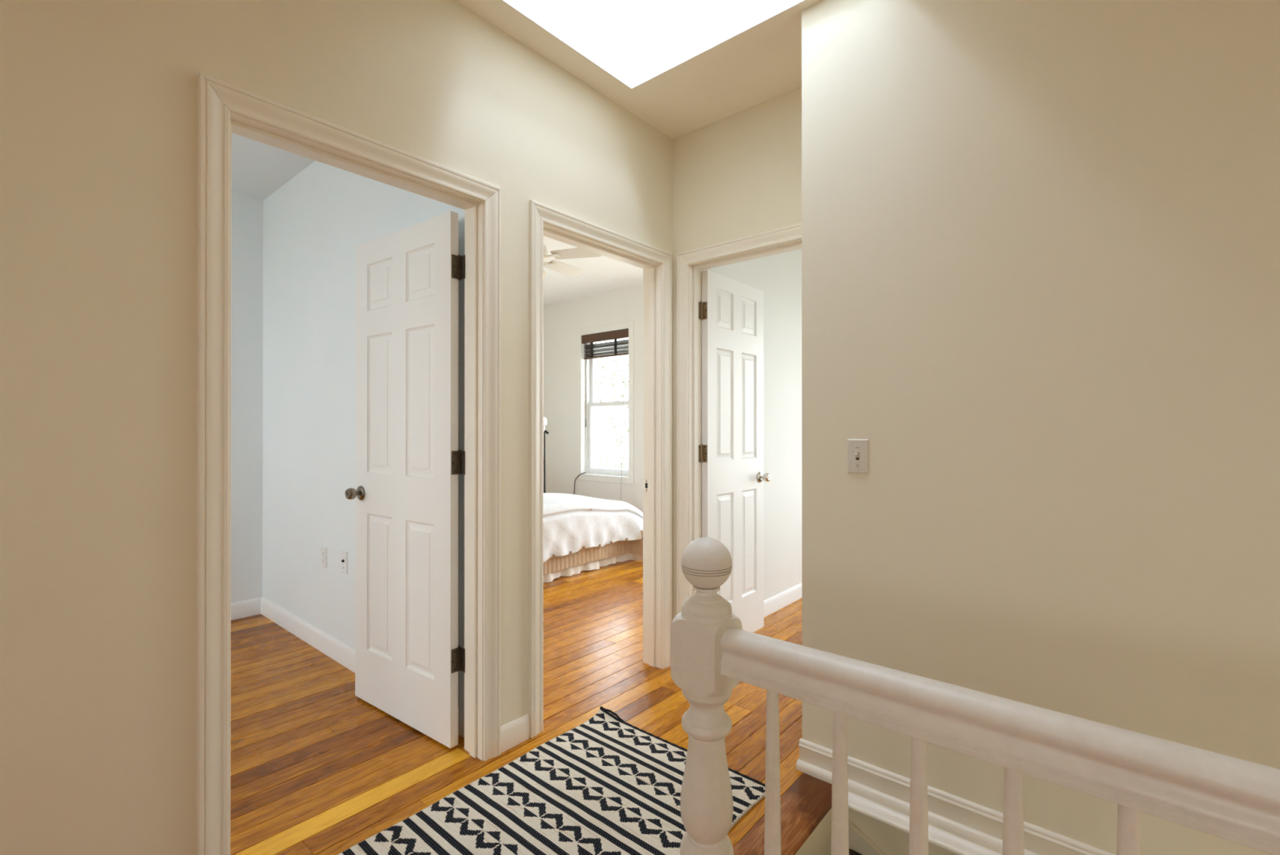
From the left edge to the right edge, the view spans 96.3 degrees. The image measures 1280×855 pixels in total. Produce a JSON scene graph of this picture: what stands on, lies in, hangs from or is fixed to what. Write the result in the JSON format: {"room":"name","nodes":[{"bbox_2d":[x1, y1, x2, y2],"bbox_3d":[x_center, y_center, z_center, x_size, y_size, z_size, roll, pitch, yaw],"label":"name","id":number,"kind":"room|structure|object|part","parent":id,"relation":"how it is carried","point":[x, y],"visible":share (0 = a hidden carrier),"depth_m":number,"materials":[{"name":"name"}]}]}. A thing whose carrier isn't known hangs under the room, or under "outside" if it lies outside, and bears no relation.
{"room":"upstairs hallway landing","nodes":[
{"label":"upstairs hallway landing","id":0,"kind":"room"},
{"bbox_2d":[231,192,262,603],"bbox_3d":[-3.994,-0.142,2.135,0.110,2.734,4.475,0,0,40],"label":"wall","id":1,"kind":"structure","parent":0,"point":[246,236],"depth_m":3.73,"materials":[{"name":"paint"}]},
{"bbox_2d":[231,596,262,619],"bbox_3d":[-3.908,1.172,2.137,0.014,0.105,4.355,0,0,40],"label":"baseboard","id":2,"kind":"structure","parent":1,"relation":"attached to","point":[249,607],"depth_m":3.72,"materials":[{"name":"white wood"}]},
{"bbox_2d":[262,160,464,737],"bbox_3d":[-1.964,-0.139,3.421,3.575,2.734,0.115,0,0,40],"label":"wall partition","id":3,"kind":"structure","parent":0,"point":[314,224],"depth_m":3.22,"materials":[{"name":"paint"}]},
{"bbox_2d":[320,545,327,568],"bbox_3d":[-1.734,0.709,3.143,0.070,0.115,0.008,0,0,40],"label":"wall outlet","id":4,"kind":"object","parent":3,"relation":"attached to","point":[323,548],"visible":1,"depth_m":3.13,"materials":[{"name":"plastic"}]},
{"bbox_2d":[341,549,347,573],"bbox_3d":[-1.537,0.697,2.970,0.070,0.115,0.016,0,0,40],"label":"outlet","id":5,"kind":"object","parent":3,"relation":"attached to","point":[344,553],"visible":1,"depth_m":2.96,"materials":[{"name":"white plastic"}]},
{"bbox_2d":[261,596,458,734],"bbox_3d":[-1.617,1.174,3.038,2.335,0.105,0.014,0,0,40],"label":"baseboard","id":6,"kind":"structure","parent":3,"relation":"attached to","point":[342,653],"depth_m":3.23,"materials":[{"name":"white wood"}]},
{"bbox_2d":[0,0,801,854],"bbox_3d":[-0.774,-0.142,1.972,0.115,2.734,8.400,0,0,40],"label":"wall","id":7,"kind":"structure","parent":0,"point":[99,98],"depth_m":1.40,"materials":[{"name":"paint"}]},
{"bbox_2d":[196,72,501,854],"bbox_3d":[-0.876,0.162,1.851,0.151,2.126,0.920,0,0,40],"label":"trim","id":8,"kind":"structure","parent":7,"relation":"attached to","point":[224,108],"depth_m":1.60,"materials":[{"name":"paint"}]},
{"bbox_2d":[345,210,465,747],"bbox_3d":[-0.997,0.196,2.369,0.754,2.036,0.099,0,0,36],"label":"door","id":9,"kind":"structure","parent":7,"relation":"in","point":[409,461],"depth_m":2.34,"materials":[{"name":"paint"}]},
{"bbox_3d":[-1.272,0.293,2.542,0.051,0.051,0.053,0,0,37],"label":"knob","id":10,"kind":"part","parent":9,"relation":"part of","materials":[{"name":"metal"}]},
{"bbox_3d":[-1.254,0.293,2.567,0.064,0.064,0.012,0,0,37],"label":"handle","id":11,"kind":"part","parent":9,"relation":"part of","materials":[{"name":"metal"}]},
{"bbox_2d":[500,713,529,752],"bbox_3d":[-0.485,1.179,2.211,0.012,0.093,0.138,0,0,40],"label":"baseboard","id":12,"kind":"structure","parent":7,"relation":"attached to","point":[516,731],"depth_m":2.21,"materials":[{"name":"paint"}]},
{"bbox_2d":[528,200,671,737],"bbox_3d":[-0.188,0.163,2.661,0.151,2.126,0.916,0,0,40],"label":"trim","id":13,"kind":"structure","parent":7,"relation":"attached to","point":[545,220],"depth_m":2.92,"materials":[{"name":"paint"}]},
{"bbox_3d":[0.035,0.302,2.980,0.034,0.060,0.004,0,0,40],"label":"strike plate","id":14,"kind":"part","parent":13,"relation":"part of","materials":[{"name":"silver metal"}]},
{"bbox_2d":[764,582,801,617],"bbox_3d":[1.157,1.179,4.140,0.014,0.100,2.590,0,0,40],"label":"baseboard","id":15,"kind":"structure","parent":7,"relation":"attached to","point":[785,597],"depth_m":3.91,"materials":[{"name":"white wood"}]},
{"bbox_2d":[230,560,803,854],"bbox_3d":[-0.467,1.304,1.773,8.250,0.160,8.500,0,0,40],"label":"floor","id":16,"kind":"structure","parent":0,"point":[317,767],"depth_m":2.37,"materials":[{"name":"brown wood"}]},
{"bbox_2d":[543,417,548,493],"bbox_3d":[-1.107,0.557,6.567,0.239,1.356,0.239,0,0,40],"label":"floor lamp","id":17,"kind":"object","parent":16,"relation":"on","point":[545,421],"visible":0.34,"depth_m":6.56,"materials":[{"name":"black plastic"}]},
{"bbox_3d":[-1.107,-0.071,6.569,0.091,0.101,0.091,0,0,40],"label":"lamp shade","id":18,"kind":"part","parent":17,"relation":"part of","materials":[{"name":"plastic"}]},
{"bbox_2d":[337,706,764,854],"bbox_3d":[-0.283,1.208,1.702,0.808,0.035,1.330,0,0,40],"label":"woven rug","id":19,"kind":"object","parent":16,"relation":"on","point":[606,784],"visible":0.94,"depth_m":1.85,"materials":[{"name":"fabric"}]},
{"bbox_2d":[543,529,643,582],"bbox_3d":[-1.157,0.964,4.944,1.687,0.535,2.035,0,0,40],"label":"bed skirt","id":20,"kind":"object","parent":16,"relation":"on","point":[593,557],"visible":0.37,"depth_m":4.94,"materials":[{"name":"white fabric"}]},
{"bbox_2d":[543,493,643,562],"bbox_3d":[-1.093,0.824,4.981,1.637,0.452,2.115,0,0,40],"label":"duvet","id":21,"kind":"object","parent":20,"relation":"on","point":[572,522],"visible":0.47,"depth_m":4.87,"materials":[{"name":"white fabric"}]},
{"bbox_2d":[671,537,1279,854],"bbox_3d":[1.385,0.731,0.212,3.364,0.980,0.114,0,0,40],"label":"stair railing","id":22,"kind":"object","parent":16,"relation":"on","point":[1229,797],"visible":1,"depth_m":0.97,"materials":[{"name":"paint"}]},
{"bbox_3d":[0.147,0.787,1.265,0.114,0.872,0.114,0,0,40],"label":"newel post","id":23,"kind":"part","parent":22,"relation":"part of","materials":[{"name":"paint"}]},
{"bbox_3d":[1.428,0.473,0.176,3.251,0.090,0.065,0,0,40],"label":"handrail","id":24,"kind":"part","parent":22,"relation":"part of","materials":[{"name":"paint"}]},
{"bbox_2d":[231,0,821,306],"bbox_3d":[-0.424,-1.560,1.743,8.340,0.100,8.600,0,0,40],"label":"ceiling","id":25,"kind":"structure","parent":0,"point":[762,64],"depth_m":2.57,"materials":[{"name":"paint"}]},
{"bbox_2d":[543,244,601,278],"bbox_3d":[-0.762,-1.267,4.081,1.010,0.476,1.001,0,0,40],"label":"ceiling fan","id":26,"kind":"object","parent":25,"relation":"hanging from","point":[572,253],"visible":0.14,"depth_m":4.02,"materials":[{"name":"white wood"}]},
{"bbox_3d":[-0.682,-1.198,4.176,0.080,0.008,0.125,0,0,33],"label":"blade arm","id":27,"kind":"part","parent":26,"relation":"part of"},
{"bbox_3d":[-0.619,-1.198,4.008,0.125,0.008,0.080,0,0,15],"label":"blade arm","id":28,"kind":"part","parent":26,"relation":"part of"},
{"bbox_3d":[-0.575,-1.201,4.339,0.128,0.036,0.365,0,0,33],"label":"blade","id":29,"kind":"part","parent":26,"relation":"part of","materials":[{"name":"beige wood"}]},
{"bbox_3d":[-0.431,-1.202,3.956,0.365,0.036,0.128,0,0,15],"label":"blade","id":30,"kind":"part","parent":26,"relation":"part of","materials":[{"name":"beige wood"}]},
{"bbox_2d":[543,284,643,512],"bbox_3d":[0.222,-0.133,5.989,3.575,2.734,0.170,0,0,40],"label":"wall","id":31,"kind":"structure","parent":0,"point":[562,320],"depth_m":6.73,"materials":[{"name":"paint"}]},
{"bbox_2d":[577,320,634,484],"bbox_3d":[-0.345,-0.265,6.464,0.876,1.744,0.182,0,0,40],"label":"window","id":32,"kind":"structure","parent":31,"relation":"in","point":[590,403],"depth_m":6.58,"materials":[{"name":"paint"}]},
{"bbox_2d":[573,471,585,493],"bbox_3d":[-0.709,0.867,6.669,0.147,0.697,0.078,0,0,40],"label":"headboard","id":33,"kind":"object","parent":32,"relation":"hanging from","point":[584,472],"visible":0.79,"depth_m":6.65,"materials":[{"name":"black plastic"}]},
{"bbox_2d":[582,328,628,500],"bbox_3d":[-0.387,-0.122,6.414,0.724,1.873,0.092,0,0,40],"label":"window blind","id":34,"kind":"object","parent":32,"relation":"attached to","point":[615,348],"visible":0.96,"depth_m":6.41,"materials":[{"name":"brown wood"}]},
{"bbox_3d":[-0.623,-0.485,6.616,0.013,0.960,0.013,0,0,6],"label":"lift cord","id":35,"kind":"part","parent":34,"relation":"part of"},
{"bbox_3d":[-0.373,-0.799,6.432,0.696,0.020,0.048,0,0,40],"label":"rail","id":36,"kind":"part","parent":34,"relation":"part of","materials":[{"name":"brown wood"}]},
{"bbox_3d":[-0.185,-0.076,6.209,0.050,1.780,0.006,0,0,-12],"label":"pull cord","id":37,"kind":"part","parent":34,"relation":"part of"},
{"bbox_3d":[-0.321,-0.265,6.491,0.732,1.600,0.110,0,0,40],"label":"frame","id":38,"kind":"part","parent":32,"relation":"part of","materials":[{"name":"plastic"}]},
{"bbox_3d":[-0.337,0.114,6.472,0.676,0.808,0.032,0,0,40],"label":"sash","id":39,"kind":"part","parent":32,"relation":"part of","materials":[{"name":"plastic"}]},
{"bbox_3d":[-0.314,-0.639,6.500,0.676,0.797,0.032,0,0,40],"label":"sash","id":40,"kind":"part","parent":32,"relation":"part of","materials":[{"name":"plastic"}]},
{"bbox_2d":[501,0,806,89],"bbox_3d":[0.131,-1.985,1.937,1.166,0.950,0.833,0,0,40],"label":"skylight","id":41,"kind":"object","parent":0,"point":[635,42],"depth_m":2.37,"materials":[{"name":"glass"}]},
{"bbox_2d":[672,86,801,617],"bbox_3d":[0.558,-0.141,2.745,0.913,2.734,0.116,0,0,40],"label":"wall","id":42,"kind":"structure","parent":0,"point":[739,175],"depth_m":2.75,"materials":[{"name":"paint"}]},
{"bbox_2d":[698,270,770,631],"bbox_3d":[0.546,0.187,3.195,0.106,2.012,0.634,0,0,40],"label":"door","id":43,"kind":"structure","parent":42,"relation":"in","point":[731,312],"depth_m":3.20,"materials":[{"name":"paint"}]},
{"bbox_3d":[0.716,0.294,3.402,0.012,0.064,0.064,0,0,40],"label":"handle","id":44,"kind":"part","parent":43,"relation":"part of","materials":[{"name":"silver metal"}]},
{"bbox_3d":[0.740,0.294,3.382,0.054,0.051,0.051,0,0,40],"label":"knob","id":45,"kind":"part","parent":43,"relation":"part of","materials":[{"name":"silver metal"}]},
{"bbox_2d":[676,222,801,613],"bbox_3d":[0.525,0.164,2.773,0.756,2.126,0.152,0,0,40],"label":"trim","id":46,"kind":"structure","parent":42,"relation":"attached to","point":[691,264],"depth_m":2.94,"materials":[{"name":"paint"}]},
{"bbox_2d":[733,772,831,854],"bbox_3d":[0.361,1.240,1.669,0.138,0.032,0.875,0,0,40],"label":"stair","id":47,"kind":"structure","parent":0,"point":[807,801],"depth_m":1.80,"materials":[{"name":"brown wood"}]},
{"bbox_2d":[801,0,1279,854],"bbox_3d":[2.096,1.156,1.147,3.497,5.334,0.553,0,0,40],"label":"wall","id":48,"kind":"structure","parent":0,"point":[1040,239],"depth_m":1.60,"materials":[{"name":"paint"}]},
{"bbox_2d":[847,439,868,473],"bbox_3d":[0.732,0.097,1.933,0.070,0.115,0.020,0,0,40],"label":"light switch","id":49,"kind":"object","parent":48,"relation":"attached to","point":[857,449],"visible":1,"depth_m":1.93,"materials":[{"name":"plastic"}]},
{"bbox_2d":[848,791,1002,854],"bbox_3d":[1.955,1.251,0.858,3.338,0.058,0.070,0,0,40],"label":"trim","id":50,"kind":"structure","parent":48,"relation":"attached to","point":[949,842],"depth_m":1.78,"materials":[{"name":"paint"}]},
{"bbox_2d":[795,737,1115,854],"bbox_3d":[1.904,1.171,0.928,3.507,0.102,0.028,0,0,40],"label":"baseboard","id":51,"kind":"structure","parent":48,"relation":"attached to","point":[979,824],"depth_m":1.76,"materials":[{"name":"paint"}]},
{"label":"outside","id":52,"kind":"structure","parent":0,"visible":0},
{"bbox_2d":[593,342,628,469],"bbox_3d":[-1.928,0.876,16.745,6.009,6.779,6.021,0,0,40],"label":"tree","id":53,"kind":"object","parent":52,"point":[623,380],"visible":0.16,"depth_m":15.70,"materials":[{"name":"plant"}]},
{"bbox_3d":[1.385,2.538,0.219,3.382,2.565,0.058,0,0,40],"label":"wall","id":54,"kind":"structure","parent":0,"visible":0},
{"bbox_2d":[795,807,885,854],"bbox_3d":[0.948,1.984,1.194,1.426,1.454,0.854,0,0,40],"label":"staircase","id":55,"kind":"structure","parent":54,"relation":"attached to","point":[819,842],"depth_m":1.88,"materials":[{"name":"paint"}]}
]}

